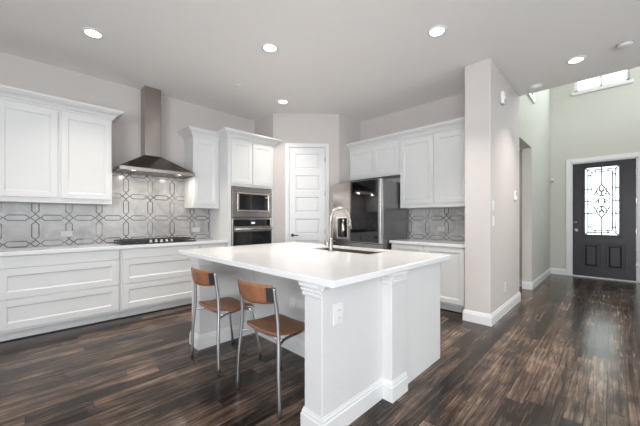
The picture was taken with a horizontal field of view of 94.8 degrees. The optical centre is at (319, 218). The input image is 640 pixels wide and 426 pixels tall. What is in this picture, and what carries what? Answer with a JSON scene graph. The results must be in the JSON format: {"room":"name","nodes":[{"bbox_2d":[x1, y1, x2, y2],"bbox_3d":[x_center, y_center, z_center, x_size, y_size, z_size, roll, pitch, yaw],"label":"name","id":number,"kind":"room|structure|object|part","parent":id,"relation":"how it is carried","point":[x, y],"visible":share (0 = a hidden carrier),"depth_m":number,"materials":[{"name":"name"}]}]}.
{"room":"kitchen","nodes":[
{"label":"kitchen","id":0,"kind":"room"},
{"bbox_2d":[0,51,253,247],"bbox_3d":[-3.544,-0.315,3.378,0.110,3.110,6.400,0,0,45],"label":"wall","id":1,"kind":"structure","parent":0,"point":[15,71],"depth_m":4.08,"materials":[{"name":"beige paint"}]},
{"bbox_2d":[0,84,123,204],"bbox_3d":[-3.042,-0.775,3.490,0.442,1.180,1.116,0,0,45],"label":"upper cabinet","id":2,"kind":"object","parent":1,"relation":"attached to","point":[54,150],"visible":1,"depth_m":3.32,"materials":[{"name":"white paint"}]},
{"bbox_3d":[-3.162,-0.733,3.188,0.020,0.985,0.477,0,0,45],"label":"cabinet door","id":3,"kind":"part","parent":2,"relation":"part of","materials":[{"name":"white paint"}]},
{"bbox_3d":[-3.042,-1.308,3.490,0.442,0.115,1.116,0,0,45],"label":"crown moulding","id":4,"kind":"part","parent":2,"relation":"part of","materials":[{"name":"white paint"}]},
{"bbox_3d":[-2.807,-0.733,3.545,0.020,0.985,0.475,0,0,45],"label":"cabinet door","id":5,"kind":"part","parent":2,"relation":"part of","materials":[{"name":"white paint"}]},
{"bbox_2d":[60,231,72,236],"bbox_3d":[-3.158,0.185,3.664,0.009,0.072,0.116,0,0,45],"label":"wall outlet","id":6,"kind":"object","parent":1,"relation":"attached to","point":[62,233],"visible":1,"depth_m":3.66,"materials":[{"name":"white plastic"}]},
{"bbox_2d":[0,173,209,247],"bbox_3d":[-2.721,-0.167,4.120,0.012,0.986,2.432,0,0,45],"label":"backsplash","id":7,"kind":"structure","parent":1,"relation":"attached to","point":[142,206],"depth_m":4.04,"materials":[{"name":"tile"}]},
{"bbox_2d":[112,86,194,178],"bbox_3d":[-2.344,-1.250,4.181,0.457,1.236,0.940,0,0,45],"label":"range hood","id":8,"kind":"object","parent":1,"relation":"attached to","point":[150,163],"visible":1,"depth_m":4.16,"materials":[{"name":"metal"}]},
{"bbox_2d":[193,227,199,231],"bbox_3d":[-2.023,0.175,4.807,0.009,0.072,0.116,0,0,45],"label":"wall outlet","id":9,"kind":"object","parent":1,"relation":"attached to","point":[197,229],"visible":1,"depth_m":4.81,"materials":[{"name":"white plastic"}]},
{"bbox_2d":[178,126,219,208],"bbox_3d":[-1.895,-0.767,4.645,0.442,1.195,0.522,0,0,45],"label":"upper cabinet","id":10,"kind":"object","parent":1,"relation":"attached to","point":[201,146],"visible":0.97,"depth_m":4.57,"materials":[{"name":"white paint"}]},
{"bbox_3d":[-1.895,-1.308,4.644,0.442,0.115,0.520,0,0,45],"label":"crown moulding","id":11,"kind":"part","parent":10,"relation":"part of","materials":[{"name":"white paint"}]},
{"bbox_3d":[-1.778,-0.725,4.582,0.020,0.990,0.367,0,0,45],"label":"cabinet door","id":12,"kind":"part","parent":10,"relation":"part of","materials":[{"name":"white paint"}]},
{"bbox_2d":[254,113,359,242],"bbox_3d":[-0.274,-0.315,5.684,1.501,3.110,1.480,0,0,45],"label":"wall","id":13,"kind":"structure","parent":0,"point":[337,130],"depth_m":5.22,"materials":[{"name":"beige paint"}]},
{"bbox_2d":[289,148,324,243],"bbox_3d":[-0.221,-0.015,5.177,0.635,2.490,0.068,0,0,-2],"label":"door","id":14,"kind":"structure","parent":13,"relation":"in","point":[306,165],"depth_m":5.20,"materials":[{"name":"white paint"}]},
{"bbox_2d":[285,143,328,241],"bbox_3d":[-0.225,-0.049,5.199,0.783,2.578,0.026,0,0,-2],"label":"trim","id":15,"kind":"structure","parent":13,"relation":"attached to","point":[287,145],"depth_m":5.19,"materials":[{"name":"white paint"}]},
{"bbox_2d":[0,0,639,121],"bbox_3d":[0.410,-1.940,1.016,9.050,0.140,8.620,0,0,45],"label":"ceiling","id":16,"kind":"structure","parent":0,"point":[358,60],"depth_m":3.15,"materials":[{"name":"paint"}]},
{"bbox_2d":[81,27,103,38],"bbox_3d":[-2.282,-1.864,2.955,0.184,0.011,0.184,0,0,45],"label":"recessed light","id":17,"kind":"object","parent":16,"relation":"in","point":[88,31],"visible":1,"depth_m":2.95,"materials":[{"name":"white paint"}]},
{"bbox_2d":[261,43,277,52],"bbox_3d":[-0.545,-1.864,3.206,0.184,0.011,0.184,0,0,45],"label":"recessed light","id":18,"kind":"object","parent":16,"relation":"in","point":[268,47],"visible":1,"depth_m":3.19,"materials":[{"name":"white paint"}]},
{"bbox_2d":[277,99,288,103],"bbox_3d":[-0.589,-1.864,4.679,0.184,0.011,0.184,0,0,45],"label":"recessed light","id":19,"kind":"object","parent":16,"relation":"in","point":[281,101],"visible":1,"depth_m":4.66,"materials":[{"name":"white paint"}]},
{"bbox_2d":[427,25,446,36],"bbox_3d":[1.164,-1.864,2.924,0.184,0.011,0.184,0,0,45],"label":"recessed light","id":20,"kind":"object","parent":16,"relation":"in","point":[438,30],"visible":1,"depth_m":2.92,"materials":[{"name":"white paint"}]},
{"bbox_2d":[529,84,542,89],"bbox_3d":[3.037,-1.852,4.134,0.150,0.035,0.150,0,0,45],"label":"smoke detector","id":21,"kind":"object","parent":16,"relation":"attached to","point":[535,86],"visible":1,"depth_m":4.10,"materials":[{"name":"white plastic"}]},
{"bbox_2d":[566,55,585,63],"bbox_3d":[3.005,-1.864,3.452,0.184,0.011,0.184,0,0,45],"label":"recessed light","id":22,"kind":"object","parent":16,"relation":"in","point":[576,59],"visible":1,"depth_m":3.43,"materials":[{"name":"white paint"}]},
{"bbox_2d":[616,39,633,47],"bbox_3d":[3.240,-1.852,3.124,0.136,0.035,0.136,0,0,45],"label":"smoke detector","id":23,"kind":"object","parent":16,"relation":"attached to","point":[626,43],"visible":1,"depth_m":3.09,"materials":[{"name":"grey plastic"}]},
{"bbox_2d":[0,274,639,425],"bbox_3d":[1.566,1.290,2.180,9.050,0.100,11.900,0,0,45],"label":"floor","id":24,"kind":"structure","parent":0,"point":[567,353],"depth_m":2.34,"materials":[{"name":"brown wood"}]},
{"bbox_2d":[0,249,119,341],"bbox_3d":[-3.002,0.803,3.420,0.596,0.874,1.034,0,0,45],"label":"base cabinet","id":25,"kind":"object","parent":24,"relation":"on","point":[40,293],"visible":0.98,"depth_m":3.18,"materials":[{"name":"white paint"}]},
{"bbox_3d":[-2.797,0.955,3.217,0.020,0.300,1.002,0,0,45],"label":"drawer","id":26,"kind":"part","parent":25,"relation":"part of","materials":[{"name":"white paint"}]},
{"bbox_3d":[-2.797,0.647,3.217,0.020,0.301,1.002,0,0,45],"label":"drawer","id":27,"kind":"part","parent":25,"relation":"part of","materials":[{"name":"white paint"}]},
{"bbox_3d":[-2.797,0.432,3.217,0.020,0.115,1.002,0,0,45],"label":"drawer","id":28,"kind":"part","parent":25,"relation":"part of","materials":[{"name":"white paint"}]},
{"bbox_2d":[0,238,226,256],"bbox_3d":[-2.502,0.346,3.902,0.602,0.040,2.432,0,0,45],"label":"countertop","id":29,"kind":"structure","parent":25,"relation":"on","point":[103,246],"depth_m":3.46,"materials":[{"name":"white stone"}]},
{"bbox_2d":[113,237,196,244],"bbox_3d":[-2.307,0.302,4.144,0.485,0.048,0.940,0,0,45],"label":"gas cooktop","id":30,"kind":"object","parent":29,"relation":"in","point":[168,239],"visible":1,"depth_m":4.04,"materials":[{"name":"black metal"}]},
{"bbox_2d":[119,244,199,317],"bbox_3d":[-2.294,0.803,4.133,0.596,0.874,0.971,0,0,45],"label":"base cabinet","id":31,"kind":"object","parent":24,"relation":"on","point":[151,278],"visible":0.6,"depth_m":3.85,"materials":[{"name":"white paint"}]},
{"bbox_3d":[-2.089,0.955,3.930,0.020,0.300,0.939,0,0,45],"label":"drawer","id":32,"kind":"part","parent":31,"relation":"part of","materials":[{"name":"white paint"}]},
{"bbox_3d":[-2.089,0.647,3.930,0.020,0.301,0.939,0,0,45],"label":"drawer","id":33,"kind":"part","parent":31,"relation":"part of","materials":[{"name":"white paint"}]},
{"bbox_3d":[-2.089,0.432,3.930,0.020,0.115,0.939,0,0,45],"label":"drawer","id":34,"kind":"part","parent":31,"relation":"part of","materials":[{"name":"white paint"}]},
{"bbox_2d":[200,243,225,247],"bbox_3d":[-1.803,0.803,4.627,0.596,0.874,0.418,0,0,45],"label":"base cabinet","id":35,"kind":"object","parent":24,"relation":"on","point":[213,244],"visible":0.06,"depth_m":4.41,"materials":[{"name":"white paint"}]},
{"bbox_2d":[190,266,261,374],"bbox_3d":[-0.867,0.827,2.627,0.497,0.826,0.503,0,0,42],"label":"cafe chair","id":36,"kind":"object","parent":24,"relation":"on","point":[200,277],"visible":0.96,"depth_m":2.54,"materials":[{"name":"beige wood"}]},
{"bbox_3d":[-1.136,0.838,2.644,0.071,0.798,0.050,0,0,42],"label":"leg","id":37,"kind":"part","parent":36,"relation":"part of","materials":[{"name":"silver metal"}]},
{"bbox_3d":[-1.008,0.482,2.470,0.372,0.136,0.082,0,0,42],"label":"backrest","id":38,"kind":"part","parent":36,"relation":"part of","materials":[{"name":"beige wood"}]},
{"bbox_3d":[-0.821,0.838,2.362,0.071,0.798,0.050,0,0,42],"label":"leg","id":39,"kind":"part","parent":36,"relation":"part of","materials":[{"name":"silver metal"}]},
{"bbox_3d":[-0.882,0.804,2.611,0.425,0.029,0.274,0,0,42],"label":"seat frame","id":40,"kind":"part","parent":36,"relation":"part of","materials":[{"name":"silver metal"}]},
{"bbox_3d":[-0.844,0.771,2.653,0.396,0.064,0.368,0,0,42],"label":"seat","id":41,"kind":"part","parent":36,"relation":"part of","materials":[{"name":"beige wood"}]},
{"bbox_3d":[-0.891,1.011,2.886,0.033,0.453,0.166,0,0,12],"label":"leg","id":42,"kind":"part","parent":36,"relation":"part of","materials":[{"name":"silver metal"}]},
{"bbox_3d":[-0.608,1.011,2.633,0.166,0.453,0.033,0,0,-19],"label":"leg","id":43,"kind":"part","parent":36,"relation":"part of","materials":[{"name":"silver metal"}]},
{"bbox_2d":[210,127,281,246],"bbox_3d":[-1.303,-0.073,5.045,0.716,2.627,1.078,0,0,45],"label":"tall cabinet","id":44,"kind":"object","parent":24,"relation":"on","point":[246,159],"visible":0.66,"depth_m":4.73,"materials":[{"name":"white paint"}]},
{"bbox_3d":[-1.254,-0.902,4.720,0.020,0.685,0.369,0,0,45],"label":"cabinet door","id":45,"kind":"part","parent":44,"relation":"part of","materials":[{"name":"white paint"}]},
{"bbox_3d":[-1.183,-1.329,4.925,0.376,0.115,1.078,0,0,45],"label":"crown moulding","id":46,"kind":"part","parent":44,"relation":"part of","materials":[{"name":"white paint"}]},
{"bbox_2d":[231,187,271,217],"bbox_3d":[-1.293,-0.267,5.044,0.557,0.482,0.753,0,0,45],"label":"microwave","id":47,"kind":"object","parent":44,"relation":"in","point":[245,202],"visible":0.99,"depth_m":4.82,"materials":[{"name":"metal"}]},
{"bbox_2d":[231,218,272,245],"bbox_3d":[-1.273,0.361,5.024,0.613,0.741,0.753,0,0,45],"label":"wall oven","id":48,"kind":"object","parent":44,"relation":"in","point":[244,231],"visible":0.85,"depth_m":4.81,"materials":[{"name":"metal"}]},
{"bbox_3d":[-1.114,0.061,4.866,0.029,0.103,0.705,0,0,45],"label":"control panel","id":49,"kind":"part","parent":48,"relation":"part of","materials":[{"name":"black glass"}]},
{"bbox_3d":[-0.970,-0.902,5.005,0.020,0.685,0.399,0,0,45],"label":"cabinet door","id":50,"kind":"part","parent":44,"relation":"part of","materials":[{"name":"white paint"}]},
{"bbox_2d":[236,278,304,418],"bbox_3d":[-0.312,0.827,2.119,0.497,0.826,0.503,0,0,42],"label":"cafe chair","id":51,"kind":"object","parent":24,"relation":"on","point":[277,324],"visible":0.88,"depth_m":1.99,"materials":[{"name":"beige wood"}]},
{"bbox_3d":[-0.582,0.838,2.135,0.071,0.798,0.050,0,0,42],"label":"leg","id":52,"kind":"part","parent":51,"relation":"part of","materials":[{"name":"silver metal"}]},
{"bbox_3d":[-0.453,0.482,1.962,0.372,0.136,0.082,0,0,42],"label":"backrest","id":53,"kind":"part","parent":51,"relation":"part of","materials":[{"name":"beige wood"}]},
{"bbox_3d":[-0.327,0.804,2.102,0.425,0.029,0.274,0,0,42],"label":"seat frame","id":54,"kind":"part","parent":51,"relation":"part of","materials":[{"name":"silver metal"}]},
{"bbox_3d":[-0.289,0.771,2.144,0.396,0.064,0.368,0,0,42],"label":"seat","id":55,"kind":"part","parent":51,"relation":"part of","materials":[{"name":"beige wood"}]},
{"bbox_3d":[-0.266,0.838,1.853,0.071,0.798,0.050,0,0,42],"label":"leg","id":56,"kind":"part","parent":51,"relation":"part of","materials":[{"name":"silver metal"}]},
{"bbox_2d":[188,256,439,425],"bbox_3d":[-0.104,0.803,2.752,1.951,0.874,1.477,0,0,45],"label":"kitchen island","id":57,"kind":"object","parent":24,"relation":"on","point":[388,334],"visible":0.58,"depth_m":2.02,"materials":[{"name":"paint"}]},
{"bbox_3d":[-0.419,1.173,2.607,1.694,0.135,0.791,0,0,45],"label":"baseboard","id":58,"kind":"part","parent":57,"relation":"part of","materials":[{"name":"white paint"}]},
{"bbox_2d":[290,297,294,310],"bbox_3d":[-0.260,0.795,2.761,0.072,0.116,0.009,0,0,45],"label":"wall outlet","id":59,"kind":"object","parent":57,"relation":"attached to","point":[292,300],"visible":1,"depth_m":2.76,"materials":[{"name":"white plastic"}]},
{"bbox_2d":[178,242,450,287],"bbox_3d":[-0.152,0.346,2.881,2.204,0.040,1.595,0,0,45],"label":"island countertop","id":60,"kind":"structure","parent":57,"relation":"on","point":[299,261],"depth_m":2.31,"materials":[{"name":"white stone"}]},
{"bbox_2d":[322,207,351,251],"bbox_3d":[0.184,0.101,3.000,0.318,0.450,0.096,0,0,-14],"label":"kitchen faucet","id":61,"kind":"object","parent":60,"relation":"on","point":[330,243],"visible":1,"depth_m":2.96,"materials":[{"name":"silver metal"}]},
{"bbox_2d":[322,237,332,251],"bbox_3d":[0.084,0.255,2.979,0.115,0.142,0.069,0,0,45],"label":"faucet","id":62,"kind":"object","parent":61,"relation":"on","point":[330,243],"depth_m":2.95,"materials":[{"name":"silver metal"}]},
{"bbox_3d":[0.205,0.041,3.005,0.244,0.331,0.032,0,0,-24],"label":"spout","id":63,"kind":"part","parent":61,"relation":"part of","materials":[{"name":"silver metal"}]},
{"bbox_2d":[320,248,381,253],"bbox_3d":[0.283,0.462,3.098,0.823,0.244,0.353,0,0,45],"label":"sink","id":64,"kind":"object","parent":60,"relation":"in","point":[334,249],"visible":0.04,"depth_m":3.25,"materials":[{"name":"metal"}]},
{"bbox_2d":[333,302,342,325],"bbox_3d":[0.109,0.555,1.720,0.009,0.125,0.085,0,0,45],"label":"wall outlet","id":65,"kind":"object","parent":57,"relation":"attached to","point":[337,308],"visible":1,"depth_m":1.71,"materials":[{"name":"white plastic"}]},
{"bbox_3d":[0.232,0.384,1.833,0.026,0.034,0.595,0,0,45],"label":"moulding","id":66,"kind":"part","parent":57,"relation":"part of","materials":[{"name":"white paint"}]},
{"bbox_3d":[0.260,1.173,1.929,0.257,0.135,0.806,0,0,45],"label":"baseboard","id":67,"kind":"part","parent":57,"relation":"part of","materials":[{"name":"white paint"}]},
{"bbox_3d":[0.833,0.803,2.396,0.018,0.874,0.662,0,0,45],"label":"panel","id":68,"kind":"part","parent":57,"relation":"part of","materials":[{"name":"white paint"}]},
{"bbox_2d":[333,178,406,249],"bbox_3d":[0.839,0.319,4.969,0.957,1.842,0.806,0,0,45],"label":"refrigerator","id":69,"kind":"object","parent":24,"relation":"on","point":[377,217],"visible":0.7,"depth_m":4.61,"materials":[{"name":"metal"}]},
{"bbox_3d":[0.581,0.579,4.710,0.953,0.402,0.058,0,0,45],"label":"freezer drawer","id":70,"kind":"part","parent":69,"relation":"part of","materials":[{"name":"metal"}]},
{"bbox_2d":[391,243,464,312],"bbox_3d":[1.697,0.803,4.325,1.113,0.874,0.626,0,0,45],"label":"base cabinet","id":71,"kind":"object","parent":24,"relation":"on","point":[452,271],"visible":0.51,"depth_m":3.88,"materials":[{"name":"white paint"}]},
{"bbox_3d":[1.277,0.745,4.315,0.501,0.730,0.020,0,0,45],"label":"cabinet door","id":72,"kind":"part","parent":71,"relation":"part of","materials":[{"name":"white paint"}]},
{"bbox_2d":[389,238,464,247],"bbox_3d":[1.681,0.346,4.320,1.128,0.040,0.632,0,0,45],"label":"countertop","id":73,"kind":"structure","parent":71,"relation":"on","point":[446,243],"depth_m":4.20,"materials":[{"name":"white stone"}]},
{"bbox_3d":[1.655,0.745,3.940,0.533,0.730,0.020,0,0,45],"label":"cabinet door","id":74,"kind":"part","parent":71,"relation":"part of","materials":[{"name":"white paint"}]},
{"bbox_2d":[360,92,464,240],"bbox_3d":[1.057,-0.315,5.489,3.665,3.110,0.120,0,0,45],"label":"wall","id":75,"kind":"structure","parent":0,"point":[452,107],"depth_m":4.88,"materials":[{"name":"beige paint"}]},
{"bbox_2d":[346,133,399,180],"bbox_3d":[0.995,-1.040,5.160,1.035,0.650,0.432,0,0,45],"label":"upper cabinet","id":76,"kind":"object","parent":75,"relation":"attached to","point":[377,157],"visible":0.94,"depth_m":5.02,"materials":[{"name":"white paint"}]},
{"bbox_3d":[0.731,-0.985,5.250,0.488,0.480,0.020,0,0,45],"label":"cabinet door","id":77,"kind":"part","parent":76,"relation":"part of","materials":[{"name":"white paint"}]},
{"bbox_3d":[0.879,-1.308,5.043,1.035,0.115,0.104,0,0,45],"label":"crown moulding","id":78,"kind":"part","parent":76,"relation":"part of","materials":[{"name":"white paint"}]},
{"bbox_3d":[1.095,-0.985,4.888,0.475,0.480,0.020,0,0,45],"label":"cabinet door","id":79,"kind":"part","parent":76,"relation":"part of","materials":[{"name":"white paint"}]},
{"bbox_2d":[397,117,464,208],"bbox_3d":[1.762,-0.769,4.398,1.123,1.192,0.432,0,0,45],"label":"upper cabinet","id":80,"kind":"object","parent":75,"relation":"attached to","point":[432,157],"visible":0.85,"depth_m":4.32,"materials":[{"name":"white paint"}]},
{"bbox_3d":[1.477,-0.730,4.508,0.533,0.990,0.020,0,0,45],"label":"cabinet door","id":81,"kind":"part","parent":80,"relation":"part of","materials":[{"name":"white paint"}]},
{"bbox_3d":[1.647,-1.308,4.282,1.123,0.115,0.104,0,0,45],"label":"crown moulding","id":82,"kind":"part","parent":80,"relation":"part of","materials":[{"name":"white paint"}]},
{"bbox_3d":[1.839,-0.730,4.149,0.438,0.990,0.020,0,0,45],"label":"cabinet door","id":83,"kind":"part","parent":80,"relation":"part of","materials":[{"name":"white paint"}]},
{"bbox_2d":[407,207,464,240],"bbox_3d":[1.890,0.077,4.569,1.184,0.496,0.012,0,0,45],"label":"backsplash","id":84,"kind":"structure","parent":75,"relation":"attached to","point":[423,223],"depth_m":4.62,"materials":[{"name":"tile"}]},
{"bbox_2d":[437,227,444,230],"bbox_3d":[1.878,0.155,4.566,0.116,0.072,0.009,0,0,45],"label":"wall outlet","id":85,"kind":"object","parent":75,"relation":"attached to","point":[438,228],"visible":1,"depth_m":4.56,"materials":[{"name":"white plastic"}]},
{"bbox_2d":[465,58,549,313],"bbox_3d":[3.509,-1.560,5.155,0.285,5.600,4.640,0,0,45],"label":"wall","id":86,"kind":"structure","parent":0,"point":[491,127],"depth_m":3.75,"materials":[{"name":"beige paint"}]},
{"bbox_2d":[463,291,520,326],"bbox_3d":[2.406,1.173,4.044,0.317,0.135,1.542,0,0,45],"label":"baseboard","id":87,"kind":"structure","parent":86,"relation":"attached to","point":[491,319],"depth_m":3.56,"materials":[{"name":"white paint"}]},
{"bbox_2d":[500,91,505,104],"bbox_3d":[2.317,-1.530,3.717,0.047,0.160,0.110,0,0,45],"label":"fire alarm","id":88,"kind":"object","parent":86,"relation":"attached to","point":[502,93],"visible":1,"depth_m":3.68,"materials":[{"name":"white plastic"}]},
{"bbox_2d":[527,93,534,103],"bbox_3d":[3.607,-2.660,5.029,0.030,1.200,0.620,0,0,45],"label":"window","id":89,"kind":"structure","parent":86,"relation":"in","point":[531,96],"depth_m":5.07,"materials":[{"name":"white paint"}]},
{"bbox_2d":[519,268,565,289],"bbox_3d":[3.792,1.173,6.596,2.485,0.135,2.196,0,0,45],"label":"baseboard","id":90,"kind":"structure","parent":86,"relation":"attached to","point":[524,284],"depth_m":5.71,"materials":[{"name":"white paint"}]},
{"bbox_2d":[519,151,521,278],"bbox_3d":[3.019,-0.005,6.120,2.060,2.490,0.100,0,0,45],"label":"wall","id":91,"kind":"structure","parent":0,"point":[520,152],"depth_m":5.39,"materials":[{"name":"beige paint"}]},
{"bbox_2d":[550,67,639,268],"bbox_3d":[6.202,-1.560,5.848,2.840,5.600,0.140,0,0,45],"label":"wall","id":92,"kind":"structure","parent":0,"point":[603,122],"depth_m":6.31,"materials":[{"name":"paint"}]},
{"bbox_2d":[566,152,639,282],"bbox_3d":[5.890,-0.033,6.123,1.170,2.545,0.150,0,0,45],"label":"trim","id":93,"kind":"structure","parent":92,"relation":"attached to","point":[569,167],"depth_m":6.30,"materials":[{"name":"white paint"}]},
{"bbox_2d":[572,69,633,95],"bbox_3d":[5.862,-3.248,6.130,0.930,1.125,0.120,0,0,45],"label":"window","id":94,"kind":"structure","parent":92,"relation":"in","point":[628,80],"depth_m":6.11,"materials":[{"name":"white paint"}]},
{"bbox_2d":[573,158,636,280],"bbox_3d":[5.846,0.013,6.074,0.952,2.407,0.122,0,0,45],"label":"door","id":95,"kind":"structure","parent":92,"relation":"in","point":[604,193],"depth_m":6.06,"materials":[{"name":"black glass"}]},
{"bbox_3d":[5.857,-0.375,6.115,0.530,1.430,0.008,0,0,45],"label":"glass pane","id":96,"kind":"part","parent":95,"relation":"part of","materials":[{"name":"glass"}]},
{"bbox_3d":[5.837,-0.375,6.095,0.590,1.490,0.014,0,0,45],"label":"glass frame","id":97,"kind":"part","parent":95,"relation":"part of","materials":[{"name":"white glass"}]}
]}

